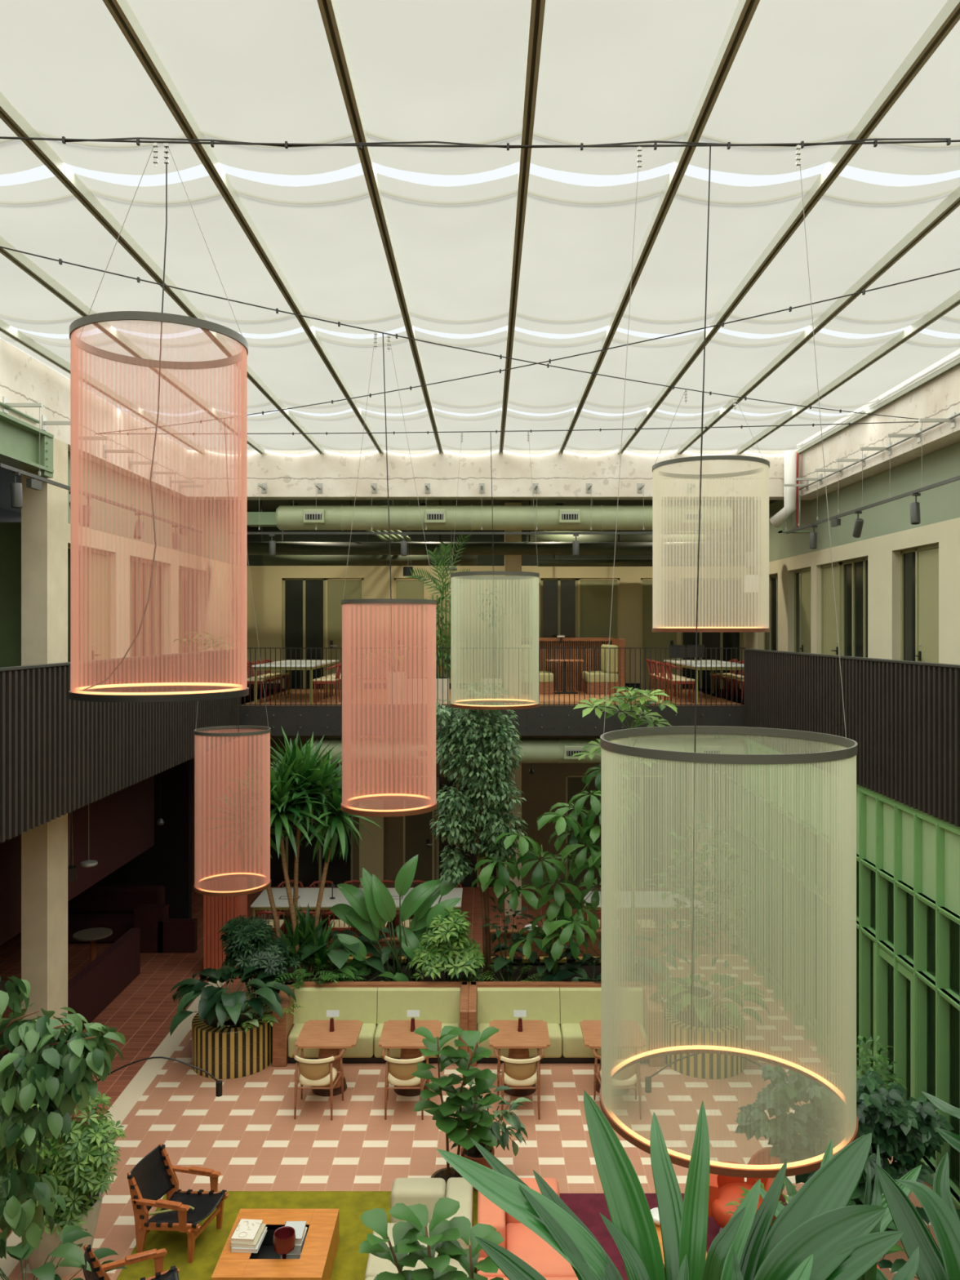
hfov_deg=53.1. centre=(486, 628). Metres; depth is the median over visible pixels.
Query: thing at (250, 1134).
floor
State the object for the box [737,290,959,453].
ceiling beam
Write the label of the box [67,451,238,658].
wall
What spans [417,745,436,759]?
vent
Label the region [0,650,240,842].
parapet
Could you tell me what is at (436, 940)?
bush
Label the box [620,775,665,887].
window
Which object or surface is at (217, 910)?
column
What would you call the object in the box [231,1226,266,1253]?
book
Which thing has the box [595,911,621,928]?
dining chair
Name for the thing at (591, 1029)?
cafe table
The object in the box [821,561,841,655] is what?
door
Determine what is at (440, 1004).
cushion
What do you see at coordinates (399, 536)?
conduit pipe
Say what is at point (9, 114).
ceiling beam
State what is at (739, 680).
dining chair
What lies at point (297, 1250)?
book
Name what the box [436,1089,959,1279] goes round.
plant
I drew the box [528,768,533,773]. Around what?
pendant light
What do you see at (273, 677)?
dining chair
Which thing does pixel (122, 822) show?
wall
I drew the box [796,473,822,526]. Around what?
wall bracket
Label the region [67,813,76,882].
pendant light
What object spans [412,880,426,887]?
dining chair
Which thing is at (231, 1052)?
planter
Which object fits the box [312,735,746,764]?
air duct
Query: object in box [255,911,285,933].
dining chair
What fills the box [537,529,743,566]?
pipe
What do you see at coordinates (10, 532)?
wall
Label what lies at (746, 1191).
leafy shrub
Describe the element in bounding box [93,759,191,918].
wall
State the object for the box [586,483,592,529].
wall bracket
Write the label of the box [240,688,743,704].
floor
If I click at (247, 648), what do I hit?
balcony railing
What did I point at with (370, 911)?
banana plant
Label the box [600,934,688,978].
monstera
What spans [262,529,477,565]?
pipe
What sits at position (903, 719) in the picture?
parapet
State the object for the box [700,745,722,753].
vent
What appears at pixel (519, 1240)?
sofa
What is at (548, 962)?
philodendron
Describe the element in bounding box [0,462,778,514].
ceiling
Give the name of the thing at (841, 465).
wall bracket
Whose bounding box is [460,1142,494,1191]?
pot
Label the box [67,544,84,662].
window
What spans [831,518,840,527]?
driver
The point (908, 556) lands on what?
window
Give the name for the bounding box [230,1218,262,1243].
book
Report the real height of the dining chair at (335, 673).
0.793 m
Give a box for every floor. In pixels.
[0,887,939,1279]
[240,688,284,704]
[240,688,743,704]
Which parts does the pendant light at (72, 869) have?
cord, lamp shade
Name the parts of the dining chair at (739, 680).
leg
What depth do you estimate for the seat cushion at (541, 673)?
21.03 m
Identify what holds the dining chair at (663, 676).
on the floor at (293, 691)
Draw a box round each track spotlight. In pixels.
[9,471,22,508]
[83,495,91,526]
[133,512,143,539]
[172,524,180,548]
[269,533,275,555]
[400,533,407,555]
[573,533,578,555]
[706,533,710,555]
[809,524,817,549]
[852,511,863,537]
[910,493,920,524]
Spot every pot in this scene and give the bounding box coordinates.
[20,1184,102,1277]
[392,671,404,704]
[431,1167,462,1177]
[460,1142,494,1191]
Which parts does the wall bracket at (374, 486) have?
foot plate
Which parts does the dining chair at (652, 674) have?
leg, leg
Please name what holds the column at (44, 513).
on the floor at (251, 689)
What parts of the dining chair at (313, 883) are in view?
backrest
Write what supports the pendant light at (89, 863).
hanging from the floor at (251, 689)
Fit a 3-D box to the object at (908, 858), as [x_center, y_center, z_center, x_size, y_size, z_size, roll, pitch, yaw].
[4.935,4.120,11.650,0.210,4.200,22.500,0,0,0]
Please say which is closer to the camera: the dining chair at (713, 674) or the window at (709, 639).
the dining chair at (713, 674)
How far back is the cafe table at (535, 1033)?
12.85 m
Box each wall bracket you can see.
[3,395,43,475]
[41,414,70,431]
[83,436,107,498]
[103,444,134,507]
[128,456,155,515]
[151,471,176,522]
[169,475,195,528]
[179,483,202,531]
[257,483,266,529]
[315,483,322,529]
[370,483,377,529]
[424,483,430,529]
[479,483,484,529]
[533,483,538,529]
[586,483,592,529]
[637,483,644,529]
[687,483,695,529]
[783,480,808,530]
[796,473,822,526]
[814,464,842,519]
[835,453,865,513]
[859,441,891,505]
[887,428,920,496]
[918,412,955,485]
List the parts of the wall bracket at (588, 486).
foot plate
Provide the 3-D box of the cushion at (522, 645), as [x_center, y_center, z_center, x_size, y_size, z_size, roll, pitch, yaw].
[0.910,0.675,21.615,0.220,0.610,1.170,0,0,0]
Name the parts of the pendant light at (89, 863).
lamp shade, cord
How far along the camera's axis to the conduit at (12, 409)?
11.38 m
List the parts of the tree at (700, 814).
pot, stem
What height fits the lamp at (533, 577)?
3.822 m
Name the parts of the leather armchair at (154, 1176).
leg, backrest, arm, knob, leg, rail, rod, seat, leg, arm, rod, leg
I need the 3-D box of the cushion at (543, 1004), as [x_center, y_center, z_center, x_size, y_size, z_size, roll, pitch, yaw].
[0.472,5.567,14.175,1.217,0.485,0.150,0,0,0]
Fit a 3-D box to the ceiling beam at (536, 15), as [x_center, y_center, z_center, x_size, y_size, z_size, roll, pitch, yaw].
[0.270,-3.295,9.965,0.072,0.090,15.930,0,0,0]
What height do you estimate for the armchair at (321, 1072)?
0.783 m
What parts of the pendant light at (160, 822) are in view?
lamp shade, cord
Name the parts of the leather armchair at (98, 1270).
backrest, leg, arm, rod, seat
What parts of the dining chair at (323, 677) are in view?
seat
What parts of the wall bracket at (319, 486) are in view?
foot plate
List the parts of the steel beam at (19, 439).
plate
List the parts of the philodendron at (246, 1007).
stem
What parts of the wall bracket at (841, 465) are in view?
foot plate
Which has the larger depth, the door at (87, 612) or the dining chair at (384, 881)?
the dining chair at (384, 881)
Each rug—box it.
[115,1191,477,1279]
[560,1193,787,1279]
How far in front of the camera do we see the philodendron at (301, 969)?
14.33 m
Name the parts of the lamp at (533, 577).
power cord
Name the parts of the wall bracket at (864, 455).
foot plate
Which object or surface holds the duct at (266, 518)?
attached to the air duct at (406, 517)
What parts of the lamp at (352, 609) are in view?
power cord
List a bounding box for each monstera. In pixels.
[539,956,647,981]
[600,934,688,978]
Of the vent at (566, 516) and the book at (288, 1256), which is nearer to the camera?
the book at (288, 1256)
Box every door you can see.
[86,547,111,660]
[325,577,364,688]
[394,577,426,677]
[403,775,434,887]
[565,775,600,887]
[577,577,619,638]
[640,577,679,688]
[799,567,810,653]
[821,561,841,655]
[915,542,938,662]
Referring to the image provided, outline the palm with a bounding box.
[405,530,471,679]
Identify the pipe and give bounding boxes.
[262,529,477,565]
[364,529,389,542]
[371,529,395,542]
[378,529,401,542]
[385,529,407,541]
[391,529,413,542]
[526,529,733,542]
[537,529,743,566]
[769,450,796,527]
[796,452,798,527]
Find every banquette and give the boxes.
[272,981,469,1066]
[467,981,664,1066]
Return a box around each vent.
[302,509,324,523]
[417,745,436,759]
[424,509,445,523]
[559,509,580,523]
[563,745,585,759]
[681,509,702,523]
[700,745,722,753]
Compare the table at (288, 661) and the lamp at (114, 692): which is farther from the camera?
the table at (288, 661)
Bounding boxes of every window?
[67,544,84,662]
[131,557,163,657]
[179,567,197,653]
[253,775,352,887]
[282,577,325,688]
[436,775,498,887]
[540,577,577,637]
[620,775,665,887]
[680,577,742,688]
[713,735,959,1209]
[763,573,777,650]
[794,569,799,652]
[841,556,867,657]
[900,548,915,661]
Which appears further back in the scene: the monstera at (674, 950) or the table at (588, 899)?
the table at (588, 899)
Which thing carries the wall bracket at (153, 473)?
attached to the beam at (24, 379)
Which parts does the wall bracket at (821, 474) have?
foot plate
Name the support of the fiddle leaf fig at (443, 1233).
on the rug at (349, 1264)
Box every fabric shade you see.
[0,0,959,175]
[0,173,959,333]
[0,329,959,413]
[120,408,863,454]
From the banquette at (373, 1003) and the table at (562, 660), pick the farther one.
the table at (562, 660)
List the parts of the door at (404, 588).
frame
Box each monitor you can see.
[669,644,684,660]
[687,644,704,660]
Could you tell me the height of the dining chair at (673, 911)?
0.793 m
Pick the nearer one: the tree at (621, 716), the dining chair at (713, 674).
the tree at (621, 716)
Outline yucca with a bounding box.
[203,727,382,982]
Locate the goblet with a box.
[272,1226,295,1258]
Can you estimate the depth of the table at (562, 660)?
21.46 m
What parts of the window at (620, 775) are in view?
pane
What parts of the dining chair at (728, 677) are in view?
leg, leg, seat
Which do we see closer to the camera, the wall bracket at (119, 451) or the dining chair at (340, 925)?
the wall bracket at (119, 451)
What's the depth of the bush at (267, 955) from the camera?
14.49 m
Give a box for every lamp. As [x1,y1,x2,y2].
[3,1056,222,1217]
[68,142,248,702]
[193,418,271,896]
[326,1009,339,1031]
[328,883,336,899]
[341,331,437,817]
[407,1009,419,1031]
[449,431,539,709]
[556,635,564,642]
[599,144,857,1177]
[644,1053,897,1231]
[651,389,769,631]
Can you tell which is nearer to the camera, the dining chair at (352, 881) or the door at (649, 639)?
the dining chair at (352, 881)
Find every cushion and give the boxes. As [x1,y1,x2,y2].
[288,1023,377,1057]
[293,987,377,1023]
[373,1023,459,1057]
[377,987,460,1023]
[476,987,559,1023]
[476,1023,561,1057]
[522,644,528,673]
[522,671,553,682]
[560,987,642,1023]
[560,1023,647,1057]
[582,671,618,682]
[600,644,618,673]
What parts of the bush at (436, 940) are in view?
stem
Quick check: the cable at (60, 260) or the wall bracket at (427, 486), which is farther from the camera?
the wall bracket at (427, 486)
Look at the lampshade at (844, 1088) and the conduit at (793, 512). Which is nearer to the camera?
the lampshade at (844, 1088)
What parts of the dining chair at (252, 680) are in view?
seat frame, seat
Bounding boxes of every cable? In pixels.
[0,136,959,150]
[0,246,918,419]
[65,137,947,148]
[95,268,959,434]
[97,421,918,435]
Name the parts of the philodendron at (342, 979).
stem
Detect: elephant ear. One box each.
[285,932,345,980]
[291,928,384,981]
[329,964,398,981]
[408,972,471,982]
[490,938,551,980]
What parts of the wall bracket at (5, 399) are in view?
foot plate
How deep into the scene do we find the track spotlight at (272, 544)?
17.51 m
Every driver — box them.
[26,478,42,490]
[179,527,186,535]
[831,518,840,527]
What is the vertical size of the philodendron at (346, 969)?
0.494 m
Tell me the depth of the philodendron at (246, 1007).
13.51 m
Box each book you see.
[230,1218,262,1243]
[231,1223,266,1248]
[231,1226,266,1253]
[279,1226,307,1254]
[280,1254,300,1258]
[284,1221,306,1244]
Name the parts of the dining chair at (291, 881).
backrest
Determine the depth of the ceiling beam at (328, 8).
6.81 m
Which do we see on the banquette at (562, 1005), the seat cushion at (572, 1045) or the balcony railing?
the seat cushion at (572, 1045)
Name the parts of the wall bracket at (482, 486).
foot plate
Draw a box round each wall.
[0,507,21,522]
[0,522,21,667]
[0,775,154,945]
[0,928,140,1088]
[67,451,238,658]
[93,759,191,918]
[133,903,197,952]
[191,735,687,888]
[247,514,746,688]
[746,441,959,664]
[795,365,959,499]
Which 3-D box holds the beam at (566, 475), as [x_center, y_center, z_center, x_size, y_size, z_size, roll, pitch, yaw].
[0.140,-2.895,18.155,11.440,0.870,0.450,0,0,0]
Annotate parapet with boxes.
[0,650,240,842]
[743,649,959,826]
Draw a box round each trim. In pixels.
[0,648,238,671]
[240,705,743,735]
[359,735,384,888]
[742,648,959,667]
[796,355,959,450]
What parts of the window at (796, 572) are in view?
pane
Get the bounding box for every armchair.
[82,1244,179,1279]
[127,1143,228,1262]
[292,1048,346,1119]
[381,1048,430,1119]
[494,1048,544,1119]
[591,1048,642,1119]
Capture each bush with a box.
[12,1091,126,1277]
[216,915,308,999]
[405,906,485,981]
[735,1064,954,1206]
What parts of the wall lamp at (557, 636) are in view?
lamp shade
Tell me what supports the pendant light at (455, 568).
hanging from the ceiling
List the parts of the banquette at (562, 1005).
panel, frame, panel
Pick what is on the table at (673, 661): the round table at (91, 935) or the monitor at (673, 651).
the monitor at (673, 651)
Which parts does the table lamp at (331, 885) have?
lamp shade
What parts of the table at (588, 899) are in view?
leg, leg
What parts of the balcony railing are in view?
rail, rail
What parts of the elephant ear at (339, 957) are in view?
stem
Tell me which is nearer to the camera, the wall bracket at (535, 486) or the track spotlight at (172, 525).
the track spotlight at (172, 525)
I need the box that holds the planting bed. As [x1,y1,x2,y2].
[259,956,662,1005]
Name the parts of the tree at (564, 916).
stem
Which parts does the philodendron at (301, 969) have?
stem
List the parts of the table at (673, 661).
leg, leg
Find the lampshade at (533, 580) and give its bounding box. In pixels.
[450,574,538,706]
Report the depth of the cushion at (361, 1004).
14.14 m
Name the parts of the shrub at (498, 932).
stem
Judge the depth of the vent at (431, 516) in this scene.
18.02 m
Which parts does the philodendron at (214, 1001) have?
stem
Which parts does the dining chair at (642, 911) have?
backrest, seat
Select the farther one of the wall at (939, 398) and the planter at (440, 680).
the planter at (440, 680)
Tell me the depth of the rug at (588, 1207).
10.11 m
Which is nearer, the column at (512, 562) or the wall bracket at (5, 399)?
the wall bracket at (5, 399)
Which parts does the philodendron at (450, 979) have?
stem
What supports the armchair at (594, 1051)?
on the floor at (250, 1134)
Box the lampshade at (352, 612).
[342,602,435,811]
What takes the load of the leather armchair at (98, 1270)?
on the rug at (349, 1264)
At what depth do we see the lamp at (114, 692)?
5.91 m
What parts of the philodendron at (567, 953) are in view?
stem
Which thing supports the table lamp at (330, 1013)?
on the cafe table at (313, 1033)
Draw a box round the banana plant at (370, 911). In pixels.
[329,854,475,981]
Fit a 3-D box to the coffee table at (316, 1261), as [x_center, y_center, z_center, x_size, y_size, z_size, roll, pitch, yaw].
[-1.990,6.037,9.200,1.000,0.331,1.030,0,0,0]
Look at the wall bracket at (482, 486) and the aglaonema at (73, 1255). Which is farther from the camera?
the wall bracket at (482, 486)
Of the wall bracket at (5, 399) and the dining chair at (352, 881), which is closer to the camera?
the wall bracket at (5, 399)
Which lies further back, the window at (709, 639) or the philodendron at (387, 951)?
the window at (709, 639)
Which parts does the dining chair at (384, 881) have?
backrest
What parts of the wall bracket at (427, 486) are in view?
foot plate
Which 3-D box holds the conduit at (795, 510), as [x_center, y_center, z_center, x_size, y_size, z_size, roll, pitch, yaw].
[5.740,-2.330,17.860,0.028,1.100,0.024,0,0,0]
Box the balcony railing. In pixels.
[240,648,745,705]
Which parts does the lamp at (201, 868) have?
power cord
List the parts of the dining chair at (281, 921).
backrest, seat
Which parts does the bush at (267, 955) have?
stem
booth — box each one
[489,916,665,995]
[522,637,625,694]
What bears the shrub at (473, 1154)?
on the floor at (250, 1134)
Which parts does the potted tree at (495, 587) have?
pot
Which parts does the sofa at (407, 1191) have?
seat, seat, arm, seat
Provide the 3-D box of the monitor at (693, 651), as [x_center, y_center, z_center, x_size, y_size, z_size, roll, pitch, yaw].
[4.600,0.530,21.100,0.380,0.340,0.120,0,0,0]
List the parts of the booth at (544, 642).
post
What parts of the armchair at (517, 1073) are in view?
leg, leg, seat frame, seat, arm rail, backrest, leg, leg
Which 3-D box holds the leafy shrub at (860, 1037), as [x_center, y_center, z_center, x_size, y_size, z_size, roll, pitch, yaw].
[4.179,5.347,10.592,0.810,1.747,0.739,0,0,-27]
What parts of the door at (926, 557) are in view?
handle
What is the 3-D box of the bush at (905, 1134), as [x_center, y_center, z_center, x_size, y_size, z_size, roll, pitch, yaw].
[3.620,5.343,9.779,2.196,1.755,0.828,0,0,2]
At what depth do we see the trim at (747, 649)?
12.07 m
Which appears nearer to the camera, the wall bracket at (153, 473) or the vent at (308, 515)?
the wall bracket at (153, 473)
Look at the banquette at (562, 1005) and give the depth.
14.12 m
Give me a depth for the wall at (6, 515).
22.14 m
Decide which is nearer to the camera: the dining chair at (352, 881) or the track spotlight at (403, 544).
the track spotlight at (403, 544)
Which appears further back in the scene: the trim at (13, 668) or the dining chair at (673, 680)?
the dining chair at (673, 680)
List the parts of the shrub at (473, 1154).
stem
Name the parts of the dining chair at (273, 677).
leg, backrest, leg, seat, leg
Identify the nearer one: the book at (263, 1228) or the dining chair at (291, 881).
the book at (263, 1228)
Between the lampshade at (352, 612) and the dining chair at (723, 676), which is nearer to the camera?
the lampshade at (352, 612)
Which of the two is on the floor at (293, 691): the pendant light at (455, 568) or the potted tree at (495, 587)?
the potted tree at (495, 587)
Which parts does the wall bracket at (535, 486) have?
foot plate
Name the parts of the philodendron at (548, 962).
stem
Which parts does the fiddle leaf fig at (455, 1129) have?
stem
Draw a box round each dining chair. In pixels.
[243,665,267,703]
[247,661,275,700]
[255,659,283,697]
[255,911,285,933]
[262,658,289,695]
[276,880,302,917]
[297,911,315,926]
[308,880,334,923]
[312,662,341,703]
[319,675,341,699]
[325,911,353,946]
[326,674,341,697]
[332,672,341,695]
[344,880,363,888]
[377,921,387,937]
[381,880,395,923]
[395,911,413,928]
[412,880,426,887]
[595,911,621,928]
[635,911,659,928]
[646,658,672,694]
[652,659,679,697]
[657,661,687,700]
[664,662,694,703]
[664,911,688,946]
[710,658,737,695]
[718,660,743,697]
[726,675,743,700]
[735,678,743,703]
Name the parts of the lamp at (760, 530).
power cord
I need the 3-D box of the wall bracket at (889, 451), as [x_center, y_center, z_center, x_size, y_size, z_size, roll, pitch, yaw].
[5.645,-2.245,13.940,0.430,0.910,0.100,0,0,0]
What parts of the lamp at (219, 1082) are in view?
arm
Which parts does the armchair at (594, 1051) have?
leg, seat frame, arm rail, seat, backrest, leg, leg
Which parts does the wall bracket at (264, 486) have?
foot plate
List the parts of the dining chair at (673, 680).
leg, leg, backrest, seat, seat frame, leg, leg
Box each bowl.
[524,924,537,931]
[650,1207,660,1226]
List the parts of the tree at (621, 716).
stem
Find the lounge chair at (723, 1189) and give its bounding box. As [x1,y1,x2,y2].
[707,1146,782,1232]
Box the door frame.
[873,942,913,1097]
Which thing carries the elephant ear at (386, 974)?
on the planting bed
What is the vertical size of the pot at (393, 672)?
0.620 m
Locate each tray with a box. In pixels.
[249,1224,308,1258]
[777,528,813,533]
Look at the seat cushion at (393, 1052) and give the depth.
13.67 m
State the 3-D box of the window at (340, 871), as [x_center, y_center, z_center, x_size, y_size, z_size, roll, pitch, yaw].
[-4.400,4.870,23.110,2.400,2.700,0.060,0,0,0]
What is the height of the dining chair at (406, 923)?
0.793 m
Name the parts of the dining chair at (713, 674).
seat, leg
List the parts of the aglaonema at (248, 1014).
stem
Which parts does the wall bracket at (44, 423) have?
foot plate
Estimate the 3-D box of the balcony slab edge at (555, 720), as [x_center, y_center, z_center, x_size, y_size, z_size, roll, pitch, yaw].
[0.115,1.720,17.917,9.430,0.560,0.065,0,0,0]
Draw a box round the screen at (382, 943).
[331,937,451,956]
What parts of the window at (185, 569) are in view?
pane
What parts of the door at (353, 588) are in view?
handle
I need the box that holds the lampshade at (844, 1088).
[600,733,856,1169]
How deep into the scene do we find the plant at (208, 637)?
16.96 m
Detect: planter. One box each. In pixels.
[191,1003,272,1079]
[410,677,449,703]
[664,1002,742,1079]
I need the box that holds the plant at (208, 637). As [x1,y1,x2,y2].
[173,631,232,652]
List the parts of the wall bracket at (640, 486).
foot plate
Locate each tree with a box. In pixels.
[429,679,528,981]
[471,763,636,976]
[478,586,506,695]
[568,686,677,981]
[646,813,750,1003]
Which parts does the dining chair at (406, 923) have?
seat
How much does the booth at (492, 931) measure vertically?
0.900 m
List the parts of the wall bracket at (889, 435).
foot plate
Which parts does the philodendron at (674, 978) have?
stem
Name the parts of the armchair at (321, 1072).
leg, leg, backrest, seat, arm rail, seat frame, leg, leg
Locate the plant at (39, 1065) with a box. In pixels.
[0,975,125,1259]
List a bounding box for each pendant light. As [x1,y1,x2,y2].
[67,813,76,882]
[79,804,97,867]
[156,772,164,825]
[403,499,413,576]
[446,566,457,570]
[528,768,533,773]
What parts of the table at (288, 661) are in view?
leg, leg, leg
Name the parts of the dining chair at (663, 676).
leg, leg, seat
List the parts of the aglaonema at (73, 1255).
stem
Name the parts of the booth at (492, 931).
panel, panel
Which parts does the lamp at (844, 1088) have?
power cord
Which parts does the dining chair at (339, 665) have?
leg, seat, seat frame, backrest, leg, leg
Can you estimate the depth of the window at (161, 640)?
16.81 m
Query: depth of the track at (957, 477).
13.18 m
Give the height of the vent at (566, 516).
0.260 m
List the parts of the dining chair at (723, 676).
leg, seat, leg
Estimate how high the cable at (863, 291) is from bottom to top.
0.319 m
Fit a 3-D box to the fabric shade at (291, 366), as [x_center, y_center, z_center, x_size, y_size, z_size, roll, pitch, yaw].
[0.110,-3.314,12.620,11.425,0.148,3.760,0,0,0]
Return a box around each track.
[0,462,202,533]
[228,532,737,534]
[786,475,959,533]
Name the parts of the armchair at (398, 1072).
leg, leg, backrest, seat, arm rail, seat frame, leg, leg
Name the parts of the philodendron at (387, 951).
stem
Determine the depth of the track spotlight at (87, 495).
12.46 m
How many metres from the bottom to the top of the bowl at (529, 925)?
0.085 m
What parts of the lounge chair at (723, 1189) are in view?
armrest, seat, backrest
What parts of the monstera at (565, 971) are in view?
stem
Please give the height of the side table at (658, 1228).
0.380 m
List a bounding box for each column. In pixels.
[21,438,67,666]
[21,813,67,1108]
[203,736,247,969]
[504,502,521,695]
[504,735,521,915]
[688,735,713,920]
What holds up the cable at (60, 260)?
attached to the beam at (24, 379)
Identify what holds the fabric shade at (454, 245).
attached to the ceiling beam at (536, 15)
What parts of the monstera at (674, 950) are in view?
stem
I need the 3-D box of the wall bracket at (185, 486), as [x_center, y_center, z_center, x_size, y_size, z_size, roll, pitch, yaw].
[-5.365,-2.225,17.450,0.430,0.910,0.100,0,0,0]
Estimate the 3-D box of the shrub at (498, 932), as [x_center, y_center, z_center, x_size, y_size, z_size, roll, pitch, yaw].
[0.324,4.973,15.180,0.892,1.436,0.868,0,0,-32]
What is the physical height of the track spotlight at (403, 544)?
0.391 m
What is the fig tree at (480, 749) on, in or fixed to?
on the planting bed
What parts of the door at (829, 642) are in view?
handle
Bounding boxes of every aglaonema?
[0,1225,127,1279]
[217,996,278,1029]
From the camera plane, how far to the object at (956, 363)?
13.81 m
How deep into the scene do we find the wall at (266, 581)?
23.00 m
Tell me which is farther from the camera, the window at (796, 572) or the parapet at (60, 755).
the window at (796, 572)
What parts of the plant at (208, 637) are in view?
stem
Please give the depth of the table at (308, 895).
19.46 m
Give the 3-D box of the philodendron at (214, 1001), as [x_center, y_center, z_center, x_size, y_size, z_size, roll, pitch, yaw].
[-3.662,5.324,13.777,1.865,0.681,1.860,0,0,0]
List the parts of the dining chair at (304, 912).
backrest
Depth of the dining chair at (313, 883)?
20.69 m
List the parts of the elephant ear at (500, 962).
stem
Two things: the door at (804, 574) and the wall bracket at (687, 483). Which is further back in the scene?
the door at (804, 574)
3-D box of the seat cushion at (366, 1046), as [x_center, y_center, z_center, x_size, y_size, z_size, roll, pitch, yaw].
[-2.225,5.965,13.935,1.222,0.330,0.530,0,0,0]
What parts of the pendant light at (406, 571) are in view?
lamp shade, cord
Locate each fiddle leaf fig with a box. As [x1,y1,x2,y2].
[359,1197,504,1279]
[411,1026,502,1184]
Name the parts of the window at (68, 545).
pane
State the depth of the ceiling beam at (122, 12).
6.83 m
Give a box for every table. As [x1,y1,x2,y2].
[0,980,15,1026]
[72,927,112,962]
[211,1208,338,1279]
[250,888,462,919]
[252,659,339,704]
[294,1020,362,1096]
[378,1020,441,1096]
[488,1020,550,1096]
[546,659,583,693]
[579,1020,644,1096]
[582,891,702,940]
[654,1223,706,1267]
[663,659,743,704]
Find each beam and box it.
[0,91,324,453]
[0,235,264,453]
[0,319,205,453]
[0,338,191,499]
[0,411,53,478]
[102,0,383,453]
[188,449,799,499]
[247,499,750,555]
[316,0,443,453]
[498,0,545,453]
[558,0,759,453]
[617,0,959,453]
[677,185,959,453]
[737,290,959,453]
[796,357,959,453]
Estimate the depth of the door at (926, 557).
13.79 m
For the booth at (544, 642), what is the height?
1.240 m
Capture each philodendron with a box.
[169,964,296,1035]
[227,992,304,1032]
[262,960,366,990]
[273,957,352,988]
[283,963,370,981]
[364,927,432,974]
[448,953,513,981]
[458,964,551,981]
[508,944,586,978]
[558,923,654,968]
[649,973,766,1030]
[877,1206,959,1279]
[882,1244,905,1258]
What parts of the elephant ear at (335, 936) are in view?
stem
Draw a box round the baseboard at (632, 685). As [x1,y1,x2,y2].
[247,683,639,688]
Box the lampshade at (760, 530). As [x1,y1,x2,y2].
[652,459,768,628]
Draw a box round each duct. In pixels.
[247,511,277,526]
[275,499,733,530]
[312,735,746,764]
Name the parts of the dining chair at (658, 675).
leg, leg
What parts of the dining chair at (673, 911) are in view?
seat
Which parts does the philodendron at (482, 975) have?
stem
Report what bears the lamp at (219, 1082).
on the floor at (250, 1134)
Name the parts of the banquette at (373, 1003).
panel, frame, panel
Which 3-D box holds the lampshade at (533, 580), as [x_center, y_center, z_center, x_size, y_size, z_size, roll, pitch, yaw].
[0.120,0.158,13.500,1.236,1.805,1.236,0,0,0]
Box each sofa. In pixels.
[67,884,164,943]
[364,1177,472,1279]
[476,1177,577,1279]
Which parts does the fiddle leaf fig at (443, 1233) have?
stem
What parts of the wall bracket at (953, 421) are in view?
foot plate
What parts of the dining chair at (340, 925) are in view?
leg, seat, seat frame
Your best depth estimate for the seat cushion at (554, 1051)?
13.67 m
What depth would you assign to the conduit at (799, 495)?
17.85 m
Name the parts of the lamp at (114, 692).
power cord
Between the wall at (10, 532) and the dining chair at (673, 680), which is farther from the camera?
the dining chair at (673, 680)
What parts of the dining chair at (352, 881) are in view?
backrest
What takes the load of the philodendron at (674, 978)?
on the planter at (708, 1056)
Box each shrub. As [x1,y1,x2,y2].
[448,1077,532,1191]
[479,895,537,981]
[724,1177,796,1226]
[826,1035,907,1102]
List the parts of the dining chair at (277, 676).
backrest, seat, leg, leg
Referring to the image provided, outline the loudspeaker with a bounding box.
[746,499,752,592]
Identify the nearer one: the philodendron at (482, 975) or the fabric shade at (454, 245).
the fabric shade at (454, 245)
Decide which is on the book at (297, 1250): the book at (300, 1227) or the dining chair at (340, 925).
the book at (300, 1227)
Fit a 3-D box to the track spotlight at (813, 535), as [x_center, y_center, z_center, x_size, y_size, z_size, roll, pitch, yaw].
[5.460,-1.524,16.032,0.116,0.392,0.125,0,0,0]
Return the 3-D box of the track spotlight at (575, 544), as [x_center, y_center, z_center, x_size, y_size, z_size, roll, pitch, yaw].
[1.636,-1.525,17.561,0.116,0.391,0.120,0,0,0]
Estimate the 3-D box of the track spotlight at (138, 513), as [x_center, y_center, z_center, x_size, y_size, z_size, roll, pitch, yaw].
[-5.180,-1.524,14.304,0.116,0.393,0.208,0,0,0]
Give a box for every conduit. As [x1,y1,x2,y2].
[0,401,39,423]
[792,511,794,528]
[794,510,795,528]
[798,413,959,490]
[799,494,800,530]
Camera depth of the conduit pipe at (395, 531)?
21.09 m
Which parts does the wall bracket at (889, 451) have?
foot plate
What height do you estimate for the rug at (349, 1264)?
0.018 m
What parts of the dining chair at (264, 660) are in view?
backrest, seat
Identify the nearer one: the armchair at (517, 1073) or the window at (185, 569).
the armchair at (517, 1073)
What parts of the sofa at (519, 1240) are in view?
seat, seat, arm, seat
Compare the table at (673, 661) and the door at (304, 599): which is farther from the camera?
the door at (304, 599)
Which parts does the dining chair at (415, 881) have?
backrest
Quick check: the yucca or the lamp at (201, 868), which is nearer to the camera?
the lamp at (201, 868)
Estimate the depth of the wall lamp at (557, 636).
22.09 m
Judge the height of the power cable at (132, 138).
0.075 m
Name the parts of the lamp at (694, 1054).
arm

